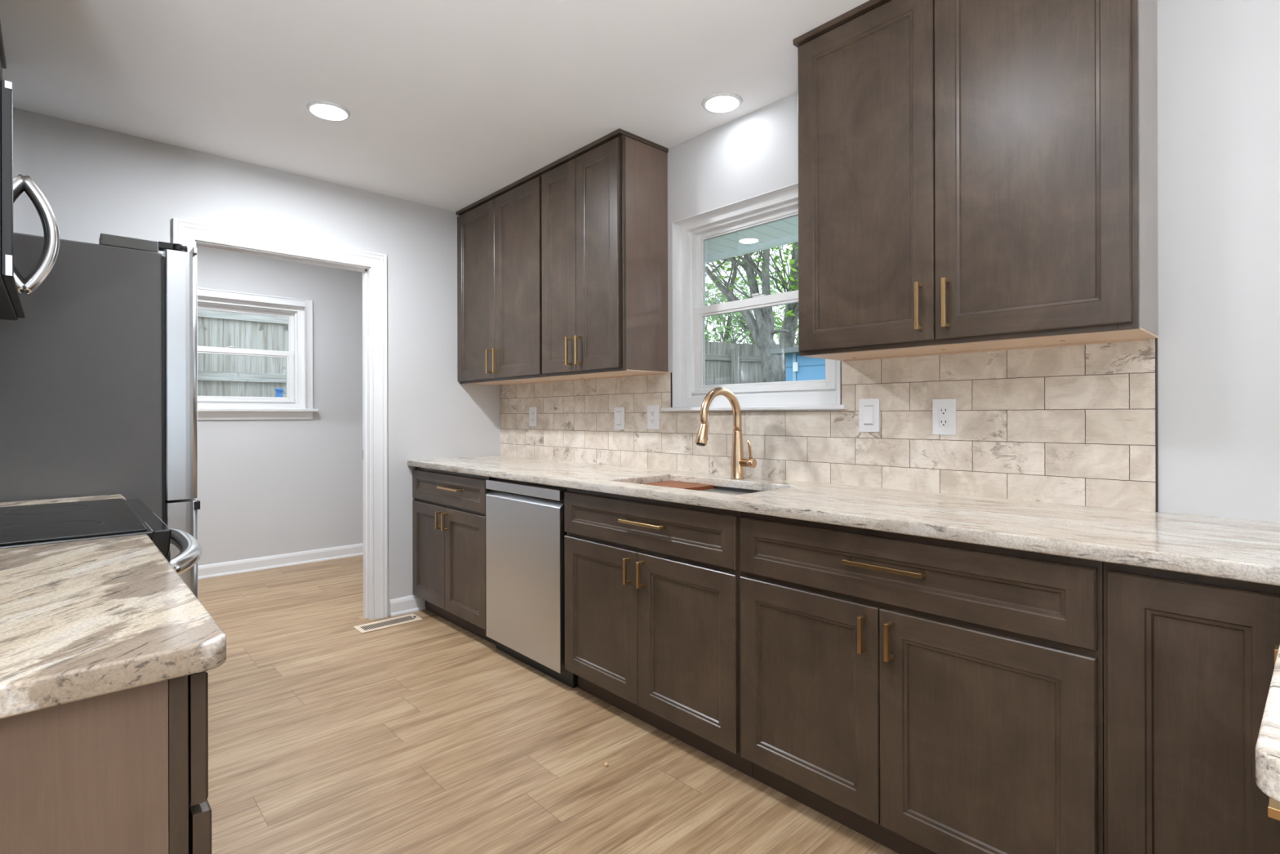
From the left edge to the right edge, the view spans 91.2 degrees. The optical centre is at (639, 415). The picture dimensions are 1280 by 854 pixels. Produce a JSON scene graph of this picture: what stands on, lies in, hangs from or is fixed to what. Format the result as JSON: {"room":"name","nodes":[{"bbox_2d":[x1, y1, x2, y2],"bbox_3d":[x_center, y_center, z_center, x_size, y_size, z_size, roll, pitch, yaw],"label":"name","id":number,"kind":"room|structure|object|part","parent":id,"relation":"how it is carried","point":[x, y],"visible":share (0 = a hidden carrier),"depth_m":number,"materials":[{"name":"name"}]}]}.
{"room":"kitchen","nodes":[
{"label":"kitchen","id":0,"kind":"room"},
{"bbox_2d":[16,108,499,615],"bbox_3d":[-1.793,-0.056,3.498,3.420,2.483,0.115,0,0,-43],"label":"wall","id":1,"kind":"structure","parent":0,"point":[95,181],"depth_m":3.53,"materials":[{"name":"grey paint"}]},
{"bbox_2d":[172,217,387,619],"bbox_3d":[-1.907,0.120,3.391,1.015,2.131,0.157,0,0,-43],"label":"door frame","id":2,"kind":"structure","parent":1,"relation":"in","point":[373,265],"depth_m":3.64,"materials":[{"name":"white wood"}]},
{"bbox_2d":[389,595,426,616],"bbox_3d":[-1.396,1.137,3.769,0.211,0.094,0.026,0,0,-43],"label":"baseboard","id":3,"kind":"structure","parent":1,"relation":"attached to","point":[399,606],"depth_m":3.76,"materials":[{"name":"wood"}]},
{"bbox_2d":[197,247,363,565],"bbox_3d":[-3.047,-0.052,4.841,3.420,2.483,0.150,0,0,-43],"label":"wall","id":4,"kind":"structure","parent":0,"point":[266,487],"depth_m":5.00,"materials":[{"name":"grey paint"}]},
{"bbox_2d":[197,287,318,419],"bbox_3d":[-3.102,-0.450,4.736,1.198,0.962,0.160,0,0,-43],"label":"window","id":5,"kind":"structure","parent":4,"relation":"in","point":[298,403],"depth_m":4.92,"materials":[{"name":"white plastic"}]},
{"bbox_3d":[-3.140,-0.647,4.783,0.892,0.349,0.026,0,0,-43],"label":"sash","id":6,"kind":"part","parent":5,"relation":"part of","materials":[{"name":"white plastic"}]},
{"bbox_3d":[-3.114,-0.306,4.756,0.884,0.406,0.040,0,0,-43],"label":"sash","id":7,"kind":"part","parent":5,"relation":"part of","materials":[{"name":"white plastic"}]},
{"bbox_2d":[198,542,363,578],"bbox_3d":[-2.984,1.142,4.776,3.120,0.094,0.026,0,0,-43],"label":"baseboard","id":8,"kind":"structure","parent":4,"relation":"attached to","point":[218,569],"depth_m":4.91,"materials":[{"name":"wood"}]},
{"bbox_2d":[0,0,869,211],"bbox_3d":[-0.890,-1.360,0.380,6.350,0.120,9.620,0,0,-43],"label":"ceiling","id":9,"kind":"structure","parent":0,"point":[451,104],"depth_m":2.39,"materials":[{"name":"white paint"}]},
{"bbox_2d":[306,100,351,120],"bbox_3d":[-1.327,-1.294,2.670,0.170,0.008,0.170,0,0,-43],"label":"recessed light","id":10,"kind":"object","parent":9,"relation":"in","point":[326,110],"visible":1,"depth_m":2.66,"materials":[{"name":"white"}]},
{"bbox_2d":[311,104,346,119],"bbox_3d":[-1.327,-1.295,2.670,0.132,0.004,0.132,0,0,-43],"label":"diffuser","id":11,"kind":"object","parent":10,"relation":"attached to","point":[322,111],"depth_m":2.66,"materials":[{"name":"white"}]},
{"bbox_2d":[702,92,742,113],"bbox_3d":[0.343,-1.299,2.612,0.170,0.008,0.170,0,0,-43],"label":"recessed light","id":12,"kind":"object","parent":9,"relation":"in","point":[722,102],"visible":1,"depth_m":2.60,"materials":[{"name":"white"}]},
{"bbox_2d":[706,96,737,111],"bbox_3d":[0.343,-1.299,2.612,0.132,0.004,0.132,0,0,-43],"label":"diffuser","id":13,"kind":"object","parent":12,"relation":"attached to","point":[713,104],"depth_m":2.61,"materials":[{"name":"white"}]},
{"bbox_2d":[198,554,898,853],"bbox_3d":[-0.883,1.243,0.380,6.350,0.120,9.620,0,0,-43],"label":"floor","id":14,"kind":"structure","parent":0,"point":[326,735],"depth_m":2.18,"materials":[{"name":"brown wood"}]},
{"bbox_2d":[0,233,199,598],"bbox_3d":[-2.253,0.280,2.364,0.858,1.814,0.897,0,0,-43],"label":"refrigerator","id":15,"kind":"object","parent":14,"relation":"on","point":[98,377],"visible":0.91,"depth_m":2.15,"materials":[{"name":"silver metal"}]},
{"bbox_3d":[-1.825,-0.146,2.457,0.102,0.907,0.446,0,0,-43],"label":"door","id":16,"kind":"part","parent":15,"relation":"part of","materials":[{"name":"silver metal"}]},
{"bbox_3d":[-1.975,0.717,2.621,0.102,0.798,0.895,0,0,-43],"label":"freezer drawer","id":17,"kind":"part","parent":15,"relation":"part of","materials":[{"name":"silver metal"}]},
{"bbox_2d":[0,497,202,574],"bbox_3d":[-1.558,0.708,1.548,0.760,0.894,0.760,0,0,-43],"label":"range","id":18,"kind":"object","parent":14,"relation":"on","point":[30,525],"visible":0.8,"depth_m":1.54,"materials":[{"name":"black glass"}]},
{"bbox_2d":[0,497,153,549],"bbox_3d":[-1.606,0.284,1.504,0.630,0.045,0.760,0,0,-43],"label":"cooktop","id":19,"kind":"object","parent":18,"relation":"in","point":[30,525],"depth_m":1.53,"materials":[{"name":"glass"}]},
{"bbox_3d":[-1.373,0.325,1.721,0.057,0.118,0.760,0,0,-43],"label":"control panel","id":20,"kind":"part","parent":18,"relation":"part of","materials":[{"name":"black ceramic"}]},
{"bbox_3d":[-1.134,0.336,1.496,0.017,0.040,0.040,0,0,-43],"label":"knob","id":21,"kind":"part","parent":18,"relation":"part of","materials":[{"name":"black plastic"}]},
{"bbox_3d":[-1.330,0.370,1.761,0.135,0.055,0.700,0,0,-43],"label":"oven handle","id":22,"kind":"part","parent":18,"relation":"part of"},
{"bbox_2d":[0,671,212,853],"bbox_3d":[-1.034,0.744,0.890,0.646,0.879,0.902,0,0,-43],"label":"base cabinet","id":23,"kind":"object","parent":14,"relation":"on","point":[125,771],"visible":0.55,"depth_m":0.69,"materials":[{"name":"brown wood"}]},
{"bbox_2d":[0,533,226,718],"bbox_3d":[-1.037,0.286,0.877,0.627,0.034,0.923,0,0,-43],"label":"countertop","id":24,"kind":"structure","parent":23,"relation":"on","point":[82,620],"depth_m":0.80,"materials":[{"name":"stone"}]},
{"bbox_3d":[-0.848,0.693,1.064,0.018,0.779,0.902,0,0,-43],"label":"frame","id":25,"kind":"part","parent":23,"relation":"part of","materials":[{"name":"brown wood"}]},
{"bbox_3d":[-0.833,0.389,1.078,0.018,0.156,0.891,0,0,-43],"label":"drawer","id":26,"kind":"part","parent":23,"relation":"part of","materials":[{"name":"brown wood"}]},
{"bbox_3d":[-0.678,0.780,0.917,0.020,0.604,0.444,0,0,-43],"label":"door","id":27,"kind":"part","parent":23,"relation":"part of","materials":[{"name":"brown wood"}]},
{"bbox_2d":[353,613,422,633],"bbox_3d":[-1.432,1.180,3.566,0.340,0.009,0.137,0,0,-43],"label":"floor vent","id":28,"kind":"object","parent":14,"relation":"in","point":[380,624],"visible":1,"depth_m":3.56,"materials":[{"name":"beige metal"}]},
{"bbox_2d":[412,466,496,644],"bbox_3d":[-0.872,0.743,3.670,0.637,0.879,0.886,0,0,-43],"label":"base cabinet","id":29,"kind":"object","parent":14,"relation":"on","point":[449,508],"visible":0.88,"depth_m":3.44,"materials":[{"name":"brown wood"}]},
{"bbox_3d":[-1.227,0.799,3.649,0.020,0.570,0.426,0,0,-43],"label":"door","id":30,"kind":"part","parent":29,"relation":"part of","materials":[{"name":"brown wood"}]},
{"bbox_3d":[-1.126,0.586,3.500,0.034,0.096,0.011,0,0,-43],"label":"handle","id":31,"kind":"part","parent":29,"relation":"part of","materials":[{"name":"gold metal"}]},
{"bbox_3d":[-1.076,0.586,3.447,0.034,0.096,0.011,0,0,-43],"label":"handle","id":32,"kind":"part","parent":29,"relation":"part of","materials":[{"name":"gold metal"}]},
{"bbox_3d":[-1.042,0.401,3.424,0.034,0.011,0.235,0,0,-43],"label":"handle","id":33,"kind":"part","parent":29,"relation":"part of","materials":[{"name":"gold metal"}]},
{"bbox_3d":[-1.073,0.412,3.483,0.020,0.171,0.880,0,0,-43],"label":"drawer","id":34,"kind":"part","parent":29,"relation":"part of","materials":[{"name":"brown wood"}]},
{"bbox_3d":[-1.058,0.694,3.496,0.019,0.779,0.886,0,0,-43],"label":"frame","id":35,"kind":"part","parent":29,"relation":"part of","materials":[{"name":"brown wood"}]},
{"bbox_3d":[-0.926,0.798,3.326,0.020,0.570,0.452,0,0,-43],"label":"door","id":36,"kind":"part","parent":29,"relation":"part of","materials":[{"name":"brown wood"}]},
{"bbox_2d":[485,477,577,688],"bbox_3d":[-0.335,0.744,3.114,0.596,0.874,0.648,0,0,-43],"label":"dishwasher","id":37,"kind":"object","parent":14,"relation":"on","point":[525,533],"visible":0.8,"depth_m":2.87,"materials":[{"name":"silver metal"}]},
{"bbox_3d":[-0.492,1.132,2.965,0.050,0.100,0.648,0,0,-43],"label":"toe panel","id":38,"kind":"part","parent":37,"relation":"part of","materials":[{"name":"black plastic"}]},
{"bbox_2d":[564,487,752,777],"bbox_3d":[0.199,0.740,2.523,0.637,0.879,0.932,0,0,-43],"label":"base cabinet","id":39,"kind":"object","parent":14,"relation":"on","point":[652,587],"visible":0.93,"depth_m":2.26,"materials":[{"name":"brown wood"}]},
{"bbox_3d":[-0.160,0.796,2.506,0.020,0.570,0.456,0,0,-43],"label":"door","id":40,"kind":"part","parent":39,"relation":"part of","materials":[{"name":"brown wood"}]},
{"bbox_3d":[-0.049,0.583,2.346,0.034,0.096,0.011,0,0,-43],"label":"handle","id":41,"kind":"part","parent":39,"relation":"part of","materials":[{"name":"gold metal"}]},
{"bbox_3d":[0.001,0.582,2.293,0.034,0.096,0.011,0,0,-43],"label":"handle","id":42,"kind":"part","parent":39,"relation":"part of","materials":[{"name":"gold metal"}]},
{"bbox_3d":[0.004,0.398,2.303,0.034,0.011,0.222,0,0,-43],"label":"handle","id":43,"kind":"part","parent":39,"relation":"part of","materials":[{"name":"gold metal"}]},
{"bbox_3d":[-0.003,0.409,2.337,0.020,0.171,0.917,0,0,-43],"label":"drawer","id":44,"kind":"part","parent":39,"relation":"part of","materials":[{"name":"brown wood"}]},
{"bbox_3d":[0.154,0.795,2.169,0.020,0.570,0.458,0,0,-43],"label":"door","id":45,"kind":"part","parent":39,"relation":"part of","materials":[{"name":"brown wood"}]},
{"bbox_2d":[740,511,1104,853],"bbox_3d":[0.840,0.739,1.836,0.637,0.879,0.943,0,0,-43],"label":"base cabinet","id":46,"kind":"object","parent":14,"relation":"on","point":[917,695],"visible":0.94,"depth_m":1.57,"materials":[{"name":"brown wood"}]},
{"bbox_3d":[0.479,0.794,1.822,0.020,0.570,0.454,0,0,-43],"label":"door","id":47,"kind":"part","parent":46,"relation":"part of","materials":[{"name":"brown wood"}]},
{"bbox_2d":[407,455,1279,802],"bbox_3d":[0.013,0.283,2.093,1.506,0.034,4.398,0,0,-43],"label":"countertop","id":48,"kind":"structure","parent":46,"relation":"on","point":[1231,548],"depth_m":1.60,"materials":[{"name":"stone"}]},
{"bbox_2d":[694,386,756,479],"bbox_3d":[0.346,0.075,2.530,0.282,0.381,0.116,0,0,-43],"label":"faucet","id":49,"kind":"object","parent":48,"relation":"on","point":[738,462],"visible":1,"depth_m":2.59,"materials":[{"name":"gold metal"}]},
{"bbox_3d":[0.331,-0.025,2.557,0.246,0.182,0.036,0,0,-43],"label":"spout","id":50,"kind":"part","parent":49,"relation":"part of","materials":[{"name":"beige metal"}]},
{"bbox_3d":[0.451,0.143,2.575,0.023,0.086,0.016,0,0,-18],"label":"lever","id":51,"kind":"part","parent":49,"relation":"part of","materials":[{"name":"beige metal"}]},
{"bbox_2d":[713,485,761,492],"bbox_3d":[0.232,0.416,2.464,0.420,0.231,0.717,0,0,-43],"label":"sink","id":52,"kind":"object","parent":48,"relation":"in","point":[737,489],"visible":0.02,"depth_m":2.57,"materials":[{"name":"silver metal"}]},
{"bbox_2d":[641,480,713,490],"bbox_3d":[0.093,0.306,2.613,0.365,0.024,0.248,0,0,-43],"label":"cutting board","id":53,"kind":"object","parent":52,"relation":"in","point":[676,484],"visible":0.47,"depth_m":2.63,"materials":[{"name":"brown wood"}]},
{"bbox_2d":[701,488,752,494],"bbox_3d":[0.319,0.311,2.371,0.378,0.012,0.402,0,0,-43],"label":"drying rack","id":54,"kind":"object","parent":52,"relation":"in","point":[714,490],"visible":0.16,"depth_m":2.53,"materials":[{"name":"silver metal"}]},
{"bbox_3d":[0.590,0.581,1.663,0.034,0.096,0.011,0,0,-43],"label":"handle","id":55,"kind":"part","parent":46,"relation":"part of","materials":[{"name":"gold metal"}]},
{"bbox_3d":[0.631,0.397,1.631,0.034,0.011,0.212,0,0,-43],"label":"handle","id":56,"kind":"part","parent":46,"relation":"part of","materials":[{"name":"gold metal"}]},
{"bbox_3d":[0.639,0.581,1.609,0.034,0.096,0.011,0,0,-43],"label":"handle","id":57,"kind":"part","parent":46,"relation":"part of","materials":[{"name":"gold metal"}]},
{"bbox_3d":[0.639,0.407,1.649,0.020,0.171,0.927,0,0,-43],"label":"drawer","id":58,"kind":"part","parent":46,"relation":"part of","materials":[{"name":"brown wood"}]},
{"bbox_3d":[0.796,0.793,1.482,0.020,0.570,0.470,0,0,-43],"label":"door","id":59,"kind":"part","parent":46,"relation":"part of","materials":[{"name":"brown wood"}]},
{"bbox_2d":[1103,561,1279,853],"bbox_3d":[1.265,0.737,1.381,0.637,0.879,0.298,0,0,-43],"label":"base cabinet","id":60,"kind":"object","parent":14,"relation":"on","point":[1189,660],"visible":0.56,"depth_m":1.21,"materials":[{"name":"brown wood"}]},
{"bbox_3d":[1.118,0.465,1.096,0.034,0.118,0.011,0,0,-43],"label":"handle","id":61,"kind":"part","parent":60,"relation":"part of","materials":[{"name":"gold metal"}]},
{"bbox_2d":[1267,796,1279,853],"bbox_3d":[1.038,0.738,0.560,0.846,0.879,0.659,0,0,-43],"label":"base cabinet","id":62,"kind":"object","parent":14,"relation":"on","point":[1273,806],"visible":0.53,"depth_m":0.66,"materials":[{"name":"brown wood"}]},
{"bbox_3d":[0.752,0.416,0.722,0.222,0.011,0.034,0,0,-43],"label":"handle","id":63,"kind":"part","parent":62,"relation":"part of","materials":[{"name":"gold metal"}]},
{"bbox_3d":[-1.964,0.746,1.848,0.595,0.879,0.216,0,0,-43],"label":"base cabinet","id":64,"kind":"object","parent":14,"relation":"on","visible":0},
{"bbox_2d":[0,493,125,506],"bbox_3d":[-1.948,0.289,1.864,0.642,0.034,0.224,0,0,-43],"label":"countertop","id":65,"kind":"structure","parent":64,"relation":"on","point":[118,495],"depth_m":2.01,"materials":[{"name":"stone"}]},
{"bbox_2d":[667,0,1279,522],"bbox_3d":[1.726,-0.066,1.472,0.150,2.483,7.650,0,0,-43],"label":"wall","id":66,"kind":"structure","parent":0,"point":[1219,60],"depth_m":1.63,"materials":[{"name":"grey paint"}]},
{"bbox_2d":[456,169,584,385],"bbox_3d":[-0.746,-0.750,3.753,0.348,1.100,0.941,0,0,-43],"label":"upper cabinet","id":67,"kind":"object","parent":66,"relation":"attached to","point":[500,233],"visible":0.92,"depth_m":3.61,"materials":[{"name":"brown wood"}]},
{"bbox_3d":[-1.003,-0.743,3.837,0.020,1.052,0.462,0,0,-43],"label":"door","id":68,"kind":"part","parent":67,"relation":"part of","materials":[{"name":"brown wood"}]},
{"bbox_3d":[-0.889,-0.317,3.677,0.034,0.139,0.011,0,0,-43],"label":"handle","id":69,"kind":"part","parent":67,"relation":"part of","materials":[{"name":"gold metal"}]},
{"bbox_3d":[-0.836,-0.317,3.620,0.034,0.139,0.011,0,0,-43],"label":"handle","id":70,"kind":"part","parent":67,"relation":"part of","materials":[{"name":"gold metal"}]},
{"bbox_3d":[-0.738,-1.290,3.763,0.320,0.019,0.941,0,0,-43],"label":"moulding","id":71,"kind":"part","parent":67,"relation":"part of","materials":[{"name":"brown wood"}]},
{"bbox_3d":[-0.827,-0.742,3.678,0.020,1.077,0.941,0,0,-43],"label":"frame","id":72,"kind":"part","parent":67,"relation":"part of","materials":[{"name":"brown wood"}]},
{"bbox_3d":[-0.685,-0.744,3.497,0.020,1.052,0.462,0,0,-43],"label":"door","id":73,"kind":"part","parent":67,"relation":"part of","materials":[{"name":"brown wood"}]},
{"bbox_2d":[539,128,668,379],"bbox_3d":[-0.205,-0.751,3.173,0.348,1.100,0.642,0,0,-43],"label":"upper cabinet","id":74,"kind":"object","parent":66,"relation":"attached to","point":[604,203],"visible":1,"depth_m":3.01,"materials":[{"name":"brown wood"}]},
{"bbox_3d":[-0.412,-0.744,3.205,0.020,1.052,0.294,0,0,-43],"label":"door","id":75,"kind":"part","parent":74,"relation":"part of","materials":[{"name":"brown wood"}]},
{"bbox_3d":[-0.356,-0.319,3.106,0.034,0.139,0.011,0,0,-43],"label":"handle","id":76,"kind":"part","parent":74,"relation":"part of","materials":[{"name":"gold metal"}]},
{"bbox_3d":[-0.303,-0.319,3.050,0.034,0.139,0.011,0,0,-43],"label":"handle","id":77,"kind":"part","parent":74,"relation":"part of","materials":[{"name":"gold metal"}]},
{"bbox_3d":[-0.287,-0.743,3.100,0.020,1.077,0.636,0,0,-43],"label":"frame","id":78,"kind":"part","parent":74,"relation":"part of","materials":[{"name":"brown wood"}]},
{"bbox_3d":[-0.202,-0.745,2.980,0.020,1.052,0.316,0,0,-43],"label":"door","id":79,"kind":"part","parent":74,"relation":"part of","materials":[{"name":"brown wood"}]},
{"bbox_3d":[-0.196,-1.292,3.183,0.320,0.019,0.642,0,0,-43],"label":"moulding","id":80,"kind":"part","parent":74,"relation":"part of","materials":[{"name":"brown wood"}]},
{"bbox_2d":[705,215,798,263],"bbox_3d":[1.353,-1.051,2.460,0.654,0.185,10.300,0,0,-43],"label":"soffit","id":81,"kind":"structure","parent":66,"relation":"attached to","point":[784,232],"depth_m":3.51,"materials":[{"name":"metal"}]},
{"bbox_2d":[661,182,847,411],"bbox_3d":[0.496,-0.480,2.763,0.175,0.917,0.972,0,0,-43],"label":"window","id":82,"kind":"structure","parent":66,"relation":"in","point":[690,235],"depth_m":2.91,"materials":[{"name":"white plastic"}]},
{"bbox_3d":[0.551,-0.687,2.802,0.026,0.397,0.775,0,0,-43],"label":"sash","id":83,"kind":"part","parent":82,"relation":"part of","materials":[{"name":"white plastic"}]},
{"bbox_3d":[0.525,-0.314,2.776,0.040,0.421,0.767,0,0,-43],"label":"sash","id":84,"kind":"part","parent":82,"relation":"part of","materials":[{"name":"white plastic"}]},
{"bbox_2d":[499,337,1158,511],"bbox_3d":[0.233,0.029,2.958,0.006,0.474,3.439,0,0,-43],"label":"backsplash","id":85,"kind":"structure","parent":66,"relation":"attached to","point":[1071,424],"depth_m":2.15,"materials":[{"name":"tile"}]},
{"bbox_2d":[528,406,537,426],"bbox_3d":[-0.670,0.008,3.915,0.009,0.121,0.082,0,0,-43],"label":"electrical outlet","id":86,"kind":"object","parent":85,"relation":"attached to","point":[532,410],"visible":1,"depth_m":3.91,"materials":[{"name":"plastic"}]},
{"bbox_2d":[530,411,533,422],"bbox_3d":[-0.672,0.008,3.913,0.003,0.067,0.034,0,0,-43],"label":"receptacle","id":87,"kind":"object","parent":86,"relation":"attached to","point":[531,412],"depth_m":3.91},
{"bbox_2d":[613,406,624,429],"bbox_3d":[-0.111,0.016,3.313,0.012,0.120,0.080,0,0,-43],"label":"light switch","id":88,"kind":"object","parent":85,"relation":"attached to","point":[619,412],"visible":1,"depth_m":3.31,"materials":[{"name":"plastic"}]},
{"bbox_2d":[647,404,658,429],"bbox_3d":[0.064,0.009,3.128,0.009,0.120,0.080,0,0,-43],"label":"electrical outlet","id":89,"kind":"object","parent":85,"relation":"attached to","point":[652,410],"visible":1,"depth_m":3.12,"materials":[{"name":"plastic"}]},
{"bbox_2d":[649,410,654,423],"bbox_3d":[0.062,0.009,3.127,0.003,0.067,0.034,0,0,-43],"label":"receptacle","id":90,"kind":"object","parent":89,"relation":"attached to","point":[651,412],"depth_m":3.13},
{"bbox_2d":[858,398,879,431],"bbox_3d":[0.839,0.000,2.296,0.012,0.122,0.079,0,0,-43],"label":"light switch","id":91,"kind":"object","parent":85,"relation":"attached to","point":[868,408],"visible":1,"depth_m":2.29,"materials":[{"name":"plastic"}]},
{"bbox_2d":[932,398,955,435],"bbox_3d":[1.021,0.005,2.103,0.009,0.121,0.076,0,0,-43],"label":"electrical outlet","id":92,"kind":"object","parent":85,"relation":"attached to","point":[944,411],"visible":1,"depth_m":2.10,"materials":[{"name":"plastic"}]},
{"bbox_2d":[938,406,949,426],"bbox_3d":[1.019,0.005,2.102,0.003,0.067,0.034,0,0,-43],"label":"receptacle","id":93,"kind":"object","parent":92,"relation":"attached to","point":[944,411],"depth_m":2.10,"materials":[{"name":"plastic"}]},
{"bbox_2d":[792,0,1158,361],"bbox_3d":[0.961,-0.755,1.925,0.348,1.100,0.948,0,0,-43],"label":"upper cabinet","id":94,"kind":"object","parent":66,"relation":"attached to","point":[975,175],"visible":1,"depth_m":1.76,"materials":[{"name":"brown wood"}]},
{"bbox_3d":[0.970,-1.295,1.934,0.320,0.019,0.948,0,0,-43],"label":"moulding","id":95,"kind":"part","parent":94,"relation":"part of","materials":[{"name":"brown wood"}]},
{"bbox_3d":[0.708,-0.748,2.005,0.020,1.052,0.456,0,0,-43],"label":"door","id":96,"kind":"part","parent":94,"relation":"part of","materials":[{"name":"brown wood"}]},
{"bbox_3d":[0.820,-0.322,1.847,0.034,0.139,0.011,0,0,-43],"label":"handle","id":97,"kind":"part","parent":94,"relation":"part of","materials":[{"name":"gold metal"}]},
{"bbox_3d":[0.873,-0.322,1.791,0.034,0.139,0.011,0,0,-43],"label":"handle","id":98,"kind":"part","parent":94,"relation":"part of","materials":[{"name":"gold metal"}]},
{"bbox_3d":[1.022,-0.749,1.669,0.020,1.052,0.456,0,0,-43],"label":"door","id":99,"kind":"part","parent":94,"relation":"part of","materials":[{"name":"brown wood"}]},
{"bbox_3d":[-1.890,-0.056,1.208,0.152,2.483,3.100,0,0,-43],"label":"wall","id":100,"kind":"structure","parent":0,"visible":0},
{"bbox_2d":[0,21,6,80],"bbox_3d":[-2.214,-1.035,1.944,0.369,0.522,0.705,0,0,-43],"label":"upper cabinet","id":101,"kind":"object","parent":100,"relation":"attached to","point":[2,58],"visible":0.11,"depth_m":2.21,"materials":[{"name":"brown wood"}]},
{"bbox_3d":[-2.230,-1.025,2.168,0.020,0.480,0.341,0,0,-43],"label":"door","id":102,"kind":"part","parent":101,"relation":"part of","materials":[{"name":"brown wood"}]},
{"bbox_3d":[-1.713,-0.992,1.408,0.369,0.610,0.758,0,0,-43],"label":"upper cabinet","id":103,"kind":"object","parent":100,"relation":"attached to","visible":0},
{"bbox_2d":[0,80,60,319],"bbox_3d":[-1.665,-0.479,1.451,0.475,0.408,0.759,0,0,-43],"label":"microwave","id":104,"kind":"object","parent":103,"relation":"attached to","point":[15,285],"visible":1,"depth_m":1.44,"materials":[{"name":"stainless steel"},{"name":"black glass"},{"name":"black plastic"}]},
{"bbox_3d":[-1.292,-0.676,1.281,0.010,0.014,0.001,0,0,-43],"label":"edge trim","id":105,"kind":"part","parent":104,"relation":"part of","materials":[{"name":"silver metal"}]},
{"bbox_3d":[-1.291,-0.307,1.281,0.010,0.042,0.001,0,0,-43],"label":"edge trim","id":106,"kind":"part","parent":104,"relation":"part of","materials":[{"name":"silver metal"}]},
{"bbox_3d":[-1.553,-0.484,1.557,0.015,0.398,0.758,0,0,-43],"label":"door","id":107,"kind":"part","parent":104,"relation":"part of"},
{"bbox_3d":[-1.548,-0.484,1.564,0.002,0.394,0.751,0,0,-43],"label":"door glass","id":108,"kind":"part","parent":104,"relation":"part of","materials":[{"name":"glass"}]},
{"bbox_3d":[-1.704,-0.505,1.773,0.091,0.336,0.034,0,0,-43],"label":"door handle","id":109,"kind":"part","parent":104,"relation":"part of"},
{"label":"outside","id":110,"kind":"structure","parent":0,"visible":0},
{"bbox_3d":[-4.351,1.243,7.868,80.000,0.800,70.000,0,0,-43],"label":"ground","id":111,"kind":"structure","parent":110,"visible":0},
{"bbox_2d":[197,308,288,397],"bbox_3d":[-3.856,-0.173,6.317,6.614,2.029,0.148,0,0,-43],"label":"wooden fence","id":112,"kind":"object","parent":111,"relation":"on","point":[218,375],"visible":0.02,"depth_m":6.26,"materials":[{"name":"wood"}]},
{"bbox_3d":[-3.886,-0.384,6.339,6.600,0.090,0.040,0,0,-43],"label":"rail","id":113,"kind":"part","parent":112,"relation":"part of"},
{"bbox_3d":[-3.888,-0.994,6.339,6.600,0.090,0.040,0,0,-43],"label":"rail","id":114,"kind":"part","parent":112,"relation":"part of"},
{"bbox_2d":[275,387,286,396],"bbox_3d":[-3.646,-0.232,6.341,0.095,0.083,0.076,0,0,-43],"label":"water valve","id":115,"kind":"object","parent":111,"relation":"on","point":[278,391],"visible":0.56,"depth_m":6.31,"materials":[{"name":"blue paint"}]},
{"bbox_2d":[704,260,788,343],"bbox_3d":[1.206,-2.227,17.068,7.388,6.114,5.614,0,0,18],"label":"tree","id":116,"kind":"object","parent":111,"relation":"on","point":[717,339],"visible":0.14,"depth_m":16.91,"materials":[{"name":"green plant"}]},
{"bbox_2d":[704,339,798,385],"bbox_3d":[3.018,-0.193,10.713,8.839,2.029,0.148,0,0,-23],"label":"wooden fence","id":117,"kind":"object","parent":111,"relation":"on","point":[726,362],"visible":0.03,"depth_m":10.06,"materials":[{"name":"wood"}]},
{"bbox_3d":[2.995,-0.928,10.744,8.825,0.090,0.040,0,0,-23],"label":"rail","id":118,"kind":"part","parent":117,"relation":"part of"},
{"bbox_3d":[1.527,-0.119,10.044,0.090,1.890,0.089,0,0,-23],"label":"post","id":119,"kind":"part","parent":117,"relation":"part of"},
{"bbox_2d":[704,248,798,344],"bbox_3d":[3.049,-2.362,17.690,6.116,6.376,6.128,0,0,-43],"label":"tree","id":120,"kind":"object","parent":111,"relation":"on","point":[775,322],"visible":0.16,"depth_m":17.58,"materials":[{"name":"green plant"}]},
{"bbox_2d":[704,257,798,345],"bbox_3d":[2.354,-2.323,18.719,7.902,6.300,5.426,0,0,-15],"label":"tree","id":121,"kind":"object","parent":111,"relation":"on","point":[719,328],"visible":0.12,"depth_m":18.69,"materials":[{"name":"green plant"}]},
{"bbox_2d":[705,245,798,410],"bbox_3d":[1.875,-2.017,9.177,4.179,5.688,4.697,0,0,-43],"label":"tree","id":122,"kind":"object","parent":111,"relation":"on","point":[762,330],"visible":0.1,"depth_m":9.24,"materials":[{"name":"grey plant"}]},
{"bbox_2d":[705,253,798,345],"bbox_3d":[4.211,-2.537,19.986,7.189,6.717,4.460,0,0,-19],"label":"tree","id":123,"kind":"object","parent":111,"relation":"on","point":[781,290],"visible":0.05,"depth_m":19.97,"materials":[{"name":"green plant"}]},
{"bbox_2d":[720,241,798,381],"bbox_3d":[2.260,-1.949,9.655,3.472,5.548,4.782,0,0,-28],"label":"tree","id":124,"kind":"object","parent":111,"relation":"on","point":[790,320],"visible":0.21,"depth_m":9.90,"materials":[{"name":"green plant"}]},
{"bbox_2d":[769,346,825,381],"bbox_3d":[3.335,0.007,7.312,2.870,1.627,2.110,0,0,45],"label":"garden shed","id":125,"kind":"object","parent":111,"relation":"on","point":[798,367],"visible":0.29,"depth_m":7.41,"materials":[{"name":"blue"}]},
{"bbox_3d":[1.854,0.042,7.496,0.045,1.567,0.029,0,0,45],"label":"corner trim","id":126,"kind":"part","parent":125,"relation":"part of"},
{"bbox_3d":[2.055,0.031,7.301,0.495,1.487,0.024,0,0,45],"label":"door","id":127,"kind":"part","parent":125,"relation":"part of","materials":[{"name":"blue"}]}
]}

